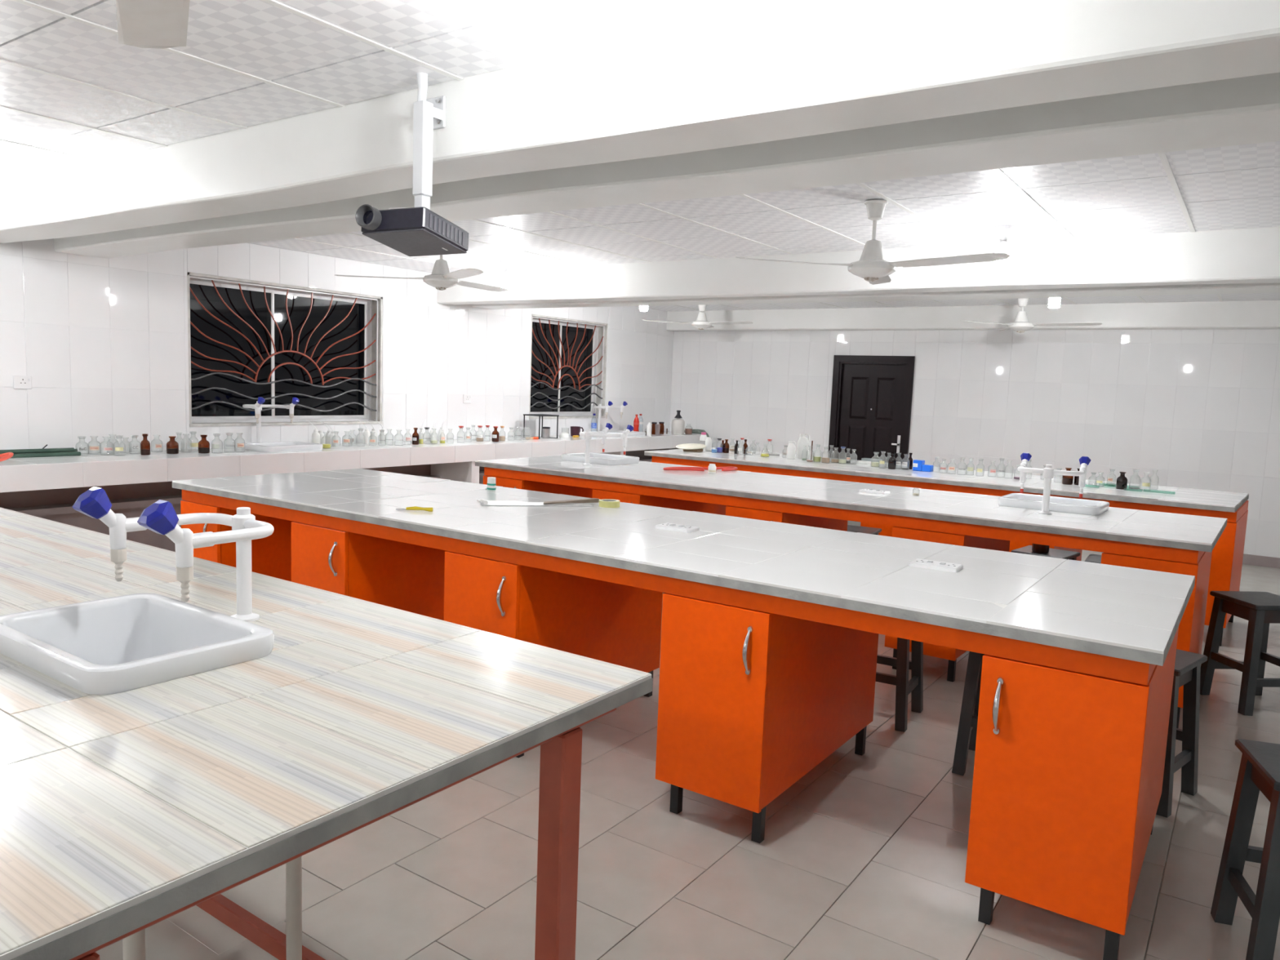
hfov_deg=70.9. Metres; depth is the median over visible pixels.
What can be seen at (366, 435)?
wash bottle
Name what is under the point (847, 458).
bottle
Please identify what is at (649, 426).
squeeze bottle
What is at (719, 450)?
bottle
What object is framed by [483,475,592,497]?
base cabinet
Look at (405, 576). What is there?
base cabinet
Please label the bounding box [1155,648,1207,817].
stool
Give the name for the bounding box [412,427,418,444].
bottle
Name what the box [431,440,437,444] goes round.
bottle
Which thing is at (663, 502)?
base cabinet
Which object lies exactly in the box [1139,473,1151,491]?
bottle
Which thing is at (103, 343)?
wall
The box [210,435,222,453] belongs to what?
bottle
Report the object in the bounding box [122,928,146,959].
pipe
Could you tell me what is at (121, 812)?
countertop
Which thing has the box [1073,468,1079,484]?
bottle
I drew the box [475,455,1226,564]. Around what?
countertop
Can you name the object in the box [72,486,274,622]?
tap
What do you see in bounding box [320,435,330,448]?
bottle
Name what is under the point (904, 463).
bottle
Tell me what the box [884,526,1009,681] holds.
base cabinet
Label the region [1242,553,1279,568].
baseboard
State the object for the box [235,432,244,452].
bottle
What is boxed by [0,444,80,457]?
tubes
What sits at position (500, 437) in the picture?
bottle
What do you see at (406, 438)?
bottle
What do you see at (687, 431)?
jar
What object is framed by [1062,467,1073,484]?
bottle
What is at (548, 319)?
window grille
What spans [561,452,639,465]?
sink
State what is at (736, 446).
bottle
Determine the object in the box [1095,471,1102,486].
bottle
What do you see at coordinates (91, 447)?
bottle
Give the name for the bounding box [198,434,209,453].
bottle
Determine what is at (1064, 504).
sink
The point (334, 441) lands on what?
bottle
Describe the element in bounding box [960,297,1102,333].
ceiling fan
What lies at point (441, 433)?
wash bottle
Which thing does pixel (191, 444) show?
bottle
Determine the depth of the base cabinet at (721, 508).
8.59 m
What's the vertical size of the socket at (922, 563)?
0.018 m
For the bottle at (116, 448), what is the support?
on the countertop at (453, 460)
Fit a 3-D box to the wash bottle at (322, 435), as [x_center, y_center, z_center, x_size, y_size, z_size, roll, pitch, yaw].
[-2.738,-0.359,7.701,0.062,0.127,0.061,6,7,34]
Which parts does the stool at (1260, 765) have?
leg, seat, leg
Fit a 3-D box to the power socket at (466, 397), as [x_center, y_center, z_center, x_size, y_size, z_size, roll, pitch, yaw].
[-1.763,-0.828,9.177,0.013,0.088,0.105,6,7,34]
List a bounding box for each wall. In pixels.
[0,238,673,551]
[668,328,1279,557]
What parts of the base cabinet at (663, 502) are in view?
door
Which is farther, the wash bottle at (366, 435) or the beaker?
the beaker
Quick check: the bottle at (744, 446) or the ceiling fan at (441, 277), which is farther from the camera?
the bottle at (744, 446)
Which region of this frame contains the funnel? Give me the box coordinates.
[674,410,682,417]
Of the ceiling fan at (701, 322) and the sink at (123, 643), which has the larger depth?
the ceiling fan at (701, 322)
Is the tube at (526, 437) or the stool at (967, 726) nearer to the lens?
the stool at (967, 726)
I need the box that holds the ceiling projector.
[355,72,468,256]
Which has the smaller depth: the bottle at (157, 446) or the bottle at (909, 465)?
the bottle at (157, 446)
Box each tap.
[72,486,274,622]
[242,396,298,442]
[251,396,265,423]
[285,397,298,422]
[579,422,633,465]
[593,400,627,431]
[597,422,612,452]
[602,400,613,418]
[617,401,627,418]
[619,424,633,454]
[1017,452,1090,514]
[1019,452,1031,493]
[1078,456,1090,497]
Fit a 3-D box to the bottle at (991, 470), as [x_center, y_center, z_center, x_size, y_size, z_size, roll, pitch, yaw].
[2.725,-0.087,6.955,0.064,0.122,0.065,6,7,34]
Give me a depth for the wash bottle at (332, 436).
7.71 m
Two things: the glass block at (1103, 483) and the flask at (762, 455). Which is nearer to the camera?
the glass block at (1103, 483)
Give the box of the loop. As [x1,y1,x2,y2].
[0,452,13,462]
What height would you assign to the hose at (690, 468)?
0.023 m
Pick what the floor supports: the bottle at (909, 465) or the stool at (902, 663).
the stool at (902, 663)
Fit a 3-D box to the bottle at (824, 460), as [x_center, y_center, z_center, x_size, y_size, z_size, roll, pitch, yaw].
[1.592,-0.216,7.704,0.071,0.138,0.070,6,7,34]
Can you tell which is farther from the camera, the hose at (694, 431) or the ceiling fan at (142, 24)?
the hose at (694, 431)
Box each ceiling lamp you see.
[639,306,648,311]
[993,224,1014,268]
[1048,297,1061,308]
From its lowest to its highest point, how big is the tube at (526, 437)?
0.028 m
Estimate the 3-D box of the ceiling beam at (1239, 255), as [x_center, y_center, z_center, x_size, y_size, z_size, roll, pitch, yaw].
[1.921,-1.447,6.208,9.300,0.289,0.250,6,7,34]
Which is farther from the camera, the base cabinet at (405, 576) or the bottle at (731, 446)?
the bottle at (731, 446)
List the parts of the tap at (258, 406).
arm, arm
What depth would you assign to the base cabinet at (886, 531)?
6.96 m
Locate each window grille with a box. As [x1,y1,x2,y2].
[189,275,377,421]
[530,316,604,416]
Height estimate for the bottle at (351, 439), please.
0.135 m
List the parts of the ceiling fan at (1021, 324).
blade, motor, blade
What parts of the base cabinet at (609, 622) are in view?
door, handle, leg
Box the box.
[857,460,871,464]
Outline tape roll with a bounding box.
[598,498,619,507]
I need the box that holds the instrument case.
[861,457,882,462]
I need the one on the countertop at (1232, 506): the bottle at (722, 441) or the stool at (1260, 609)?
the bottle at (722, 441)
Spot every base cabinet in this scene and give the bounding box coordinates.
[180,500,293,581]
[291,521,445,620]
[444,551,662,757]
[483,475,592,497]
[591,488,716,514]
[655,592,878,843]
[715,504,728,515]
[725,505,847,531]
[860,522,893,537]
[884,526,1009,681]
[964,626,1178,959]
[1008,540,1082,560]
[1101,551,1212,728]
[1204,510,1248,646]
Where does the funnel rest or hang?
on the canister at (677, 424)
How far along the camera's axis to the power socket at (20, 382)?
5.88 m
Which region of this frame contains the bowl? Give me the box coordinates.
[559,431,569,437]
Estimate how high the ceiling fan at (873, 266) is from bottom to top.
0.409 m
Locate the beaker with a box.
[542,426,550,438]
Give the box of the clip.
[395,506,432,511]
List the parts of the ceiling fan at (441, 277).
blade, motor, blade, blade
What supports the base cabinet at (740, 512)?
on the floor
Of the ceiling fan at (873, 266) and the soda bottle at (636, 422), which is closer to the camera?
the ceiling fan at (873, 266)
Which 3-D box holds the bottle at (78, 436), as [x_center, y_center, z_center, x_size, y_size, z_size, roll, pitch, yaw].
[-3.792,-0.233,6.112,0.079,0.129,0.077,6,7,34]
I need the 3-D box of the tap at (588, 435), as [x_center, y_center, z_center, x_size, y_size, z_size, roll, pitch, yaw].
[-0.277,-0.269,6.750,0.368,0.303,0.296,-3,8,-43]
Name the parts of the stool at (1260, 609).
leg, seat, leg, leg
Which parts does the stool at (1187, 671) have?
leg, seat, leg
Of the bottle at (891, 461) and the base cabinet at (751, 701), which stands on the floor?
the base cabinet at (751, 701)
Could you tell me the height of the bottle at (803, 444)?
0.226 m
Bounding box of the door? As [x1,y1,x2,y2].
[827,355,915,464]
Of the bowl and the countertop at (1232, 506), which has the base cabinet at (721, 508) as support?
the countertop at (1232, 506)
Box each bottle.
[75,435,88,455]
[87,444,100,454]
[99,440,112,455]
[115,435,123,455]
[140,433,150,455]
[151,435,163,452]
[166,435,178,453]
[187,431,198,451]
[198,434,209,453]
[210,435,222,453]
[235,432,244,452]
[306,419,319,443]
[318,430,324,444]
[319,420,330,444]
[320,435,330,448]
[324,422,336,445]
[332,431,340,446]
[342,435,352,446]
[347,431,356,445]
[357,419,370,444]
[364,419,377,444]
[368,432,377,445]
[374,419,386,444]
[404,436,411,444]
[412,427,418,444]
[418,418,426,441]
[418,435,423,444]
[429,419,436,440]
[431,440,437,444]
[438,418,445,440]
[440,430,444,443]
[475,425,484,441]
[491,426,498,441]
[498,426,505,440]
[591,413,596,428]
[633,414,639,431]
[646,422,652,435]
[711,437,716,453]
[715,438,722,453]
[720,440,724,452]
[723,439,728,453]
[728,445,734,451]
[733,440,738,453]
[742,439,747,453]
[813,444,821,462]
[821,446,830,462]
[831,451,839,462]
[838,446,846,463]
[845,448,851,463]
[871,452,880,466]
[888,452,896,469]
[901,462,909,469]
[906,453,912,469]
[946,466,956,474]
[965,458,973,475]
[987,465,996,476]
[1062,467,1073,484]
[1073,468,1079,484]
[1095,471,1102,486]
[1106,468,1115,485]
[1115,471,1127,489]
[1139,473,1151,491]
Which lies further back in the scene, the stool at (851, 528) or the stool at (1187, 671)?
the stool at (851, 528)
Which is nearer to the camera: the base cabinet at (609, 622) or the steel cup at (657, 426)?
the base cabinet at (609, 622)
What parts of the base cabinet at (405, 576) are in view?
door, handle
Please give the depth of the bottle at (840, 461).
7.68 m
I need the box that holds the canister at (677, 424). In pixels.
[671,417,684,435]
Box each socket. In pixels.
[13,375,31,389]
[462,394,471,403]
[654,522,699,533]
[858,488,889,494]
[909,558,963,572]
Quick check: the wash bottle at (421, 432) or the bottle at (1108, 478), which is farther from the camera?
the wash bottle at (421, 432)
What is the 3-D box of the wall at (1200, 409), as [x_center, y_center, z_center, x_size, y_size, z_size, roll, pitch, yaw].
[4.283,-0.571,9.844,9.760,2.600,0.253,6,7,34]
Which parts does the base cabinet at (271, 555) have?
door, handle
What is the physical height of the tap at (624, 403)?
0.209 m
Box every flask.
[760,453,768,457]
[1031,543,1049,553]
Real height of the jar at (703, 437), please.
0.167 m
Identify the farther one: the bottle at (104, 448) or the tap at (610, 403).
the tap at (610, 403)
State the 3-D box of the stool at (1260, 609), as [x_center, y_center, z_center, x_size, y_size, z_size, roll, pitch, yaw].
[3.130,0.872,4.569,0.340,0.552,0.340,2,6,-5]
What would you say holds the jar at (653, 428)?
on the countertop at (453, 460)
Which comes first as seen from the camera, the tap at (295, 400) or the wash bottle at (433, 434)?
the tap at (295, 400)
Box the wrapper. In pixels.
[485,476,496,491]
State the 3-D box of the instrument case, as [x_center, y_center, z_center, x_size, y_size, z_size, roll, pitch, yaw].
[2.040,-0.170,7.916,0.170,0.035,0.060,7,8,38]
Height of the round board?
0.067 m
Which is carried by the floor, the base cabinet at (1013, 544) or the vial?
the base cabinet at (1013, 544)
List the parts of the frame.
post, post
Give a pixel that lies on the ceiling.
(72, 95)
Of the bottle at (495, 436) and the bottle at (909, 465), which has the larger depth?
the bottle at (495, 436)
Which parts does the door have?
panel, panel, panel, panel, handle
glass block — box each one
[1102,483,1140,488]
[1142,488,1175,493]
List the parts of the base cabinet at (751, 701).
leg, door, handle, leg, leg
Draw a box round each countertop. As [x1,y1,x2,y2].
[0,431,701,492]
[0,506,653,959]
[172,468,1195,685]
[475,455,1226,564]
[644,447,1248,522]
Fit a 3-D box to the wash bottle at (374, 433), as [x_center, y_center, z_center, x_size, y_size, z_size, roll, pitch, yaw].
[-2.428,-0.440,8.141,0.067,0.219,0.109,6,7,34]
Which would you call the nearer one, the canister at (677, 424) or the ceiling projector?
the ceiling projector
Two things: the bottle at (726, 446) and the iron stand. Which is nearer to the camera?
the bottle at (726, 446)
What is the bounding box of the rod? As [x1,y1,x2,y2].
[810,440,813,459]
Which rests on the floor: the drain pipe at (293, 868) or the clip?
the drain pipe at (293, 868)
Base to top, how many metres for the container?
0.085 m
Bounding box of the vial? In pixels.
[707,463,715,473]
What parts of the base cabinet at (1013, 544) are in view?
door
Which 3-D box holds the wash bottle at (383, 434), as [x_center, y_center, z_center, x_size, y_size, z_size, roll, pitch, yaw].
[-2.350,-0.440,8.166,0.067,0.220,0.109,6,7,34]
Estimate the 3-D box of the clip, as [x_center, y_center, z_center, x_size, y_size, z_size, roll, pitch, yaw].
[-1.017,0.131,4.054,0.166,0.022,0.040,2,6,-2]
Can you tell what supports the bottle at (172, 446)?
on the countertop at (453, 460)
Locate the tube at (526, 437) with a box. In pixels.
[525,436,538,439]
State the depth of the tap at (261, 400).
6.97 m
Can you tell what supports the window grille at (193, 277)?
attached to the window at (215, 414)
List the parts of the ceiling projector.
wall plate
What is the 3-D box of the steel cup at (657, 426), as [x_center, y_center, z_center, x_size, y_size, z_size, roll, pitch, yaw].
[0.220,-0.628,11.261,0.064,0.139,0.064,6,7,34]
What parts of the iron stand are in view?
leg, leg, plate, leg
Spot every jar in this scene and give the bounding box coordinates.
[651,422,657,434]
[658,422,664,434]
[684,428,692,434]
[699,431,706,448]
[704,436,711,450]
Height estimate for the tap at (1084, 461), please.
0.226 m
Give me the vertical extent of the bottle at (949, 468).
0.116 m
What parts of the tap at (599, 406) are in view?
arm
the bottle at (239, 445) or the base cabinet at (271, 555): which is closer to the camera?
the base cabinet at (271, 555)
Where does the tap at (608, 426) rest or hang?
on the tap at (588, 435)
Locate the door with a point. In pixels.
(870, 413)
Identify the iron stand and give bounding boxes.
[523,413,559,439]
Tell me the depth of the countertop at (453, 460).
6.95 m
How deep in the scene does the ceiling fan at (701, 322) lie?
10.66 m
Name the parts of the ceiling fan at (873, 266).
blade, motor, rod, blade, blade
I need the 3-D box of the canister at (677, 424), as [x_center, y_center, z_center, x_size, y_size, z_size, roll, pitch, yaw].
[0.492,-0.696,11.646,0.168,0.214,0.168,6,7,34]
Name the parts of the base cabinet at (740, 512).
door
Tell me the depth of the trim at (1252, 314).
9.68 m
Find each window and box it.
[186,271,382,426]
[528,314,607,418]
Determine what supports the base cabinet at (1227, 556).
on the floor
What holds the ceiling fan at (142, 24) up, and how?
hanging from the ceiling
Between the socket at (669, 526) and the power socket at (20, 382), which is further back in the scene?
the power socket at (20, 382)
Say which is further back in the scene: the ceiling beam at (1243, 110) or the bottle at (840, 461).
the bottle at (840, 461)
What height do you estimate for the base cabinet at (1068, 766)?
0.795 m
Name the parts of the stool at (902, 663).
leg, leg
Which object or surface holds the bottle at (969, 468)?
on the countertop at (1232, 506)
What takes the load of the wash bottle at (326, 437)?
on the countertop at (453, 460)
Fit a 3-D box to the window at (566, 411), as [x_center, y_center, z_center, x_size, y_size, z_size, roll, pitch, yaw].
[-0.911,-1.307,10.572,0.256,1.150,1.400,6,7,34]
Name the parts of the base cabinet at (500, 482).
door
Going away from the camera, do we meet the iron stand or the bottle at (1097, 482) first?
the bottle at (1097, 482)
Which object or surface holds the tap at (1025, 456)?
on the tap at (1048, 472)
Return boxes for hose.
[662,466,737,471]
[684,429,709,437]
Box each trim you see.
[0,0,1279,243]
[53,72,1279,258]
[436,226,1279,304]
[471,282,1279,309]
[666,300,1279,330]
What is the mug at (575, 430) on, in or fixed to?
on the countertop at (453, 460)
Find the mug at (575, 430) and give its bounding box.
[570,426,583,436]
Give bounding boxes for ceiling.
[0,0,1279,311]
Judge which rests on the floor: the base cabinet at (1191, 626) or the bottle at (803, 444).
the base cabinet at (1191, 626)
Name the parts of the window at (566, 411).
pane, sash, pane, sash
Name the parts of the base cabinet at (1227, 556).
door, leg, leg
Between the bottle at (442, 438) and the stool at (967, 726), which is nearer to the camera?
the stool at (967, 726)
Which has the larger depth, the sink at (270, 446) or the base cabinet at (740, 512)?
the sink at (270, 446)
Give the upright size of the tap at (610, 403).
0.209 m
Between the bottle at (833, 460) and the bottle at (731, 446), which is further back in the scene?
the bottle at (731, 446)
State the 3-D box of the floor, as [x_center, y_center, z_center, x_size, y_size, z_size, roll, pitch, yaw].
[0.443,1.108,4.551,9.800,0.121,13.420,6,7,34]
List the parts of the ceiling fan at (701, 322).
blade, motor, blade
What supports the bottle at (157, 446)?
on the countertop at (453, 460)
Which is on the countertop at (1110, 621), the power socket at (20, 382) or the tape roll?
the tape roll
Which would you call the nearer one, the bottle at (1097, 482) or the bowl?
the bottle at (1097, 482)
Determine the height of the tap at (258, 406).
0.416 m
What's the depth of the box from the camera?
7.74 m
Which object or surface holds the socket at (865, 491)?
on the countertop at (1170, 536)
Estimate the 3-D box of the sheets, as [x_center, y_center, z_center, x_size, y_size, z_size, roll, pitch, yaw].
[-0.498,0.104,4.424,0.603,0.030,0.173,1,6,-9]
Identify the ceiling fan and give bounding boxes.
[115,0,189,48]
[335,254,509,292]
[642,304,753,329]
[736,199,1010,284]
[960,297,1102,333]
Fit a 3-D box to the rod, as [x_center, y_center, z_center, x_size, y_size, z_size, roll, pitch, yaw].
[1.524,-0.264,7.974,0.012,0.171,0.012,6,7,34]
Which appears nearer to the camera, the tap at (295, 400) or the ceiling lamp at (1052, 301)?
the tap at (295, 400)
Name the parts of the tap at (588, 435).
arm, arm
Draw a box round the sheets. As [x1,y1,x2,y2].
[476,497,599,506]
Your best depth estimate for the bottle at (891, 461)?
7.30 m
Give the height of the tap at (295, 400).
0.209 m
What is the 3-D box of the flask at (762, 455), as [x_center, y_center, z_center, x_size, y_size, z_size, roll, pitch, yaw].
[1.134,-0.269,8.148,0.081,0.116,0.079,6,7,34]
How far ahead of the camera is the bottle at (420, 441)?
8.29 m
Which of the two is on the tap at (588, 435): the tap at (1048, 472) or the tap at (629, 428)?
the tap at (629, 428)
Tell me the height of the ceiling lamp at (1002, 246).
0.241 m
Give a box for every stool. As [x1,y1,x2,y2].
[847,524,881,534]
[875,637,923,732]
[951,651,985,775]
[1011,545,1079,559]
[1084,553,1101,563]
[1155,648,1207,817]
[1200,591,1279,715]
[1210,738,1279,959]
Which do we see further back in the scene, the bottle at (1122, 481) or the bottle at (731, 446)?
the bottle at (731, 446)
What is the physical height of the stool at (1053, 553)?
0.552 m
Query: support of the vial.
on the countertop at (1170, 536)
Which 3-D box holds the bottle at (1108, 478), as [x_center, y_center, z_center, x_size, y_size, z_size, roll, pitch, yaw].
[3.470,-0.022,6.615,0.061,0.121,0.062,6,7,34]
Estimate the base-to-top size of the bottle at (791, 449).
0.159 m
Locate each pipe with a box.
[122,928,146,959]
[285,856,302,959]
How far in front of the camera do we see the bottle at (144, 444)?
6.29 m
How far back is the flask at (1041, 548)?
5.62 m
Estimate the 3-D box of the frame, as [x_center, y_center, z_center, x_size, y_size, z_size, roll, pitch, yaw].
[-1.915,0.743,2.475,3.760,0.862,1.100,6,7,34]
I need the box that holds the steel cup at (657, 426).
[655,424,660,435]
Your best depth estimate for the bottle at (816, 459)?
7.76 m
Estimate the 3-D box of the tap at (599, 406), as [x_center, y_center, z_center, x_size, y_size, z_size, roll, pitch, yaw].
[-0.386,-0.750,10.885,0.331,0.416,0.359,6,7,34]
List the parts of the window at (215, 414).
pane, sash, pane, sash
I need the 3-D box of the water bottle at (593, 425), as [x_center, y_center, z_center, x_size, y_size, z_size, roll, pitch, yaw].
[-0.549,-0.664,10.737,0.070,0.262,0.070,6,7,34]
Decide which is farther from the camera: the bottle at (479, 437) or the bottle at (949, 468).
the bottle at (479, 437)
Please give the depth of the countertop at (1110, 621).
3.20 m
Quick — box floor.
[96,520,1279,959]
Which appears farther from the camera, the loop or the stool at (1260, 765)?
the loop
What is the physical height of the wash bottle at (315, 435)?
0.230 m
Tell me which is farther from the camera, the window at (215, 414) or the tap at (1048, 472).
the window at (215, 414)
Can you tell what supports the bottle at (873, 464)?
on the countertop at (1232, 506)
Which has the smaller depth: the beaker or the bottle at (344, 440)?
the bottle at (344, 440)
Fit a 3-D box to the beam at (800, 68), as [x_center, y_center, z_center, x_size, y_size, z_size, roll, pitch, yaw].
[-0.307,-1.201,2.998,9.300,0.275,0.280,6,7,34]
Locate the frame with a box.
[69,707,616,959]
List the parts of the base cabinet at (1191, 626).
leg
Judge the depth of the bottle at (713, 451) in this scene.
8.39 m
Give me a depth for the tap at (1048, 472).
4.81 m
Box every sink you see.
[0,593,274,694]
[240,441,322,452]
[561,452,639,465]
[606,430,645,436]
[998,493,1109,515]
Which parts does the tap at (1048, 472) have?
arm, arm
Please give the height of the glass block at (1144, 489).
0.016 m
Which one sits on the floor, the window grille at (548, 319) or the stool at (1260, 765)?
the stool at (1260, 765)
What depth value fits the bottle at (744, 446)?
8.41 m
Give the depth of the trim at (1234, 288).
6.50 m
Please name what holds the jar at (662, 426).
on the countertop at (453, 460)
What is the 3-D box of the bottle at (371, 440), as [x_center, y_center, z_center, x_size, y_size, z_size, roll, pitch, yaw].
[-2.354,-0.364,7.922,0.071,0.120,0.070,6,7,34]
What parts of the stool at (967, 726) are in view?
leg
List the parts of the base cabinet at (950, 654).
leg, door, leg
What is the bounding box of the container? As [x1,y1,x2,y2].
[912,459,933,471]
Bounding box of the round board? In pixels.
[675,443,706,452]

